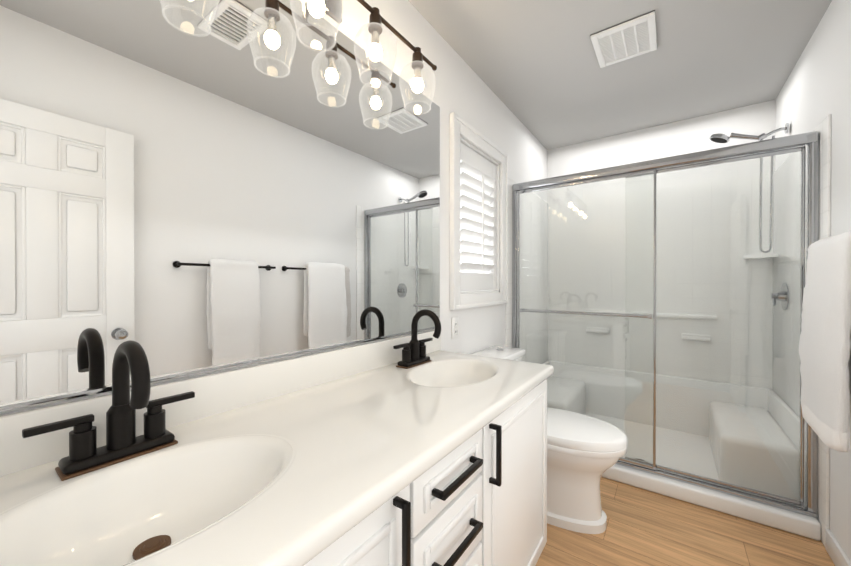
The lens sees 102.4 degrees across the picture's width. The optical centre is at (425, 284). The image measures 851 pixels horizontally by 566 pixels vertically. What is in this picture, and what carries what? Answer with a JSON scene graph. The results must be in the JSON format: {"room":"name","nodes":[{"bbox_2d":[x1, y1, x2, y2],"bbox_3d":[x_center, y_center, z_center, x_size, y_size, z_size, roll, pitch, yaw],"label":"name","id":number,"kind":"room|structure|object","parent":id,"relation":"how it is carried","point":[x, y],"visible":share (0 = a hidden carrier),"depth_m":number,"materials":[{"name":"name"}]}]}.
{"room":"bathroom","nodes":[
{"label":"bathroom","id":0,"kind":"room"},
{"bbox_2d":[0,0,546,415],"bbox_3d":[0.103,-0.038,1.871,0.120,2.440,3.650,0,0,36],"label":"wall","id":1,"kind":"structure","parent":0,"point":[464,91],"depth_m":1.79,"materials":[{"name":"white paint"}]},
{"bbox_2d":[0,0,439,412],"bbox_3d":[-0.381,-0.335,1.082,0.008,1.108,1.551,0,0,36],"label":"mirror","id":2,"kind":"object","parent":1,"relation":"attached to","point":[191,187],"visible":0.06,"depth_m":0.83,"materials":[{"name":"white mirror"}]},
{"bbox_2d":[0,329,440,476],"bbox_3d":[-0.380,0.276,1.076,0.021,0.102,1.542,0,0,36],"label":"backsplash","id":3,"kind":"structure","parent":1,"relation":"attached to","point":[28,438],"depth_m":0.77,"materials":[{"name":"white stone"}]},
{"bbox_2d":[289,0,436,114],"bbox_3d":[-0.258,-0.859,1.093,0.193,0.313,0.972,0,0,36],"label":"sconce","id":4,"kind":"object","parent":1,"relation":"attached to","point":[333,9],"visible":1,"depth_m":1.16,"materials":[{"name":"clear glass"}]},
{"bbox_2d":[452,316,458,338],"bbox_3d":[0.162,0.232,1.843,0.009,0.116,0.072,0,0,36],"label":"electrical outlet plate","id":5,"kind":"object","parent":1,"relation":"attached to","point":[455,327],"visible":1,"depth_m":1.84,"materials":[{"name":"white plastic"}]},
{"bbox_2d":[450,112,507,309],"bbox_3d":[0.301,-0.384,2.122,0.150,1.034,0.734,0,0,36],"label":"window","id":6,"kind":"structure","parent":1,"relation":"in","point":[468,132],"depth_m":1.99,"materials":[{"name":"white wood"}]},
{"bbox_2d":[460,142,496,290],"bbox_3d":[0.316,-0.384,2.111,0.066,0.842,0.542,0,0,36],"label":"window shutter","id":7,"kind":"object","parent":6,"relation":"attached to","point":[478,184],"visible":0.69,"depth_m":2.11,"materials":[{"name":"white wood"}]},
{"bbox_2d":[505,177,548,363],"bbox_3d":[0.853,0.208,2.806,0.012,1.940,0.990,0,0,36],"label":"shower wall tile","id":8,"kind":"structure","parent":1,"relation":"attached to","point":[540,242],"depth_m":2.83,"materials":[{"name":"white tile"}]},
{"bbox_2d":[408,0,831,149],"bbox_3d":[0.771,-1.282,1.388,1.764,0.050,3.650,0,0,36],"label":"ceiling","id":9,"kind":"structure","parent":0,"point":[548,81],"depth_m":1.90,"materials":[{"name":"grey paint"}]},
{"bbox_2d":[590,10,656,67],"bbox_3d":[1.026,-1.248,1.765,0.270,0.016,0.300,0,0,36],"label":"fan","id":10,"kind":"object","parent":9,"relation":"attached to","point":[628,39],"visible":1,"depth_m":1.74,"materials":[{"name":"white plastic"}]},
{"bbox_2d":[547,100,775,202],"bbox_3d":[1.799,-0.042,2.827,1.524,2.440,0.120,0,0,36],"label":"wall","id":11,"kind":"structure","parent":0,"point":[688,136],"depth_m":2.69,"materials":[{"name":"white paint"}]},
{"bbox_2d":[549,174,768,388],"bbox_3d":[1.760,0.208,2.773,1.524,1.940,0.015,0,0,36],"label":"wall panel","id":12,"kind":"structure","parent":11,"relation":"attached to","point":[604,302],"depth_m":2.66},
{"bbox_2d":[581,253,778,340],"bbox_3d":[1.830,0.101,2.624,1.212,0.615,0.150,0,0,36],"label":"soap ledge","id":13,"kind":"object","parent":12,"relation":"attached to","point":[692,336],"depth_m":2.56,"materials":[{"name":"white plastic"}]},
{"bbox_2d":[535,477,834,565],"bbox_3d":[0.771,1.208,1.397,1.764,0.050,3.650,0,0,36],"label":"floor","id":14,"kind":"structure","parent":0,"point":[644,527],"depth_m":1.58,"materials":[{"name":"brown wood"}]},
{"bbox_2d":[296,373,552,565],"bbox_3d":[-0.158,0.774,0.911,0.576,0.822,1.530,0,0,36],"label":"bathroom vanity","id":15,"kind":"object","parent":14,"relation":"on","point":[484,502],"depth_m":0.85,"materials":[{"name":"white wood"}]},
{"bbox_2d":[0,349,552,565],"bbox_3d":[-0.159,0.345,0.918,0.564,0.040,1.542,0,0,36],"label":"countertop","id":16,"kind":"structure","parent":15,"relation":"on","point":[271,482],"depth_m":0.63,"materials":[{"name":"white stone"}]},
{"bbox_2d":[472,346,626,533],"bbox_3d":[0.635,0.787,1.838,0.776,0.789,0.452,0,0,36],"label":"toilet","id":17,"kind":"object","parent":14,"relation":"on","point":[585,453],"visible":0.46,"depth_m":1.65,"materials":[{"name":"white ceramic"}]},
{"bbox_2d":[545,360,820,540],"bbox_3d":[1.481,0.945,2.387,1.500,0.470,0.948,0,0,36],"label":"shower base","id":18,"kind":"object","parent":14,"relation":"on","point":[785,520],"depth_m":2.19,"materials":[{"name":"white plastic"}]},
{"bbox_2d":[512,131,818,517],"bbox_3d":[1.232,0.186,2.037,1.496,1.820,0.099,0,0,36],"label":"shower door","id":19,"kind":"structure","parent":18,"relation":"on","point":[785,145],"depth_m":1.91,"materials":[{"name":"clear glass"}]},
{"bbox_2d":[775,0,850,561],"bbox_3d":[1.439,-0.035,0.914,0.120,2.440,3.650,0,0,36],"label":"wall","id":20,"kind":"structure","parent":0,"point":[815,91],"depth_m":1.49,"materials":[{"name":"white paint"}]},
{"bbox_2d":[769,114,830,546],"bbox_3d":[2.082,0.211,1.925,0.012,1.940,0.990,0,0,36],"label":"shower wall tile","id":21,"kind":"structure","parent":20,"relation":"attached to","point":[823,128],"depth_m":1.94,"materials":[{"name":"white tile"}]},
{"bbox_2d":[709,123,788,309],"bbox_3d":[2.034,-0.415,2.176,0.361,1.134,0.166,0,0,36],"label":"shower head","id":22,"kind":"object","parent":21,"relation":"attached to","point":[720,138],"visible":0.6,"depth_m":2.10},
{"bbox_2d":[799,231,850,451],"bbox_3d":[1.468,0.189,1.193,0.154,0.738,0.631,0,0,36],"label":"towel","id":23,"kind":"object","parent":20,"relation":"attached to","point":[825,353],"visible":1,"depth_m":1.16,"materials":[{"name":"white fabric"}]},
{"bbox_2d":[825,529,850,565],"bbox_3d":[1.310,1.138,0.854,0.014,0.095,1.655,0,0,36],"label":"baseboard","id":24,"kind":"structure","parent":20,"relation":"attached to","point":[836,553],"depth_m":1.42,"materials":[{"name":"white wood"}]}
]}

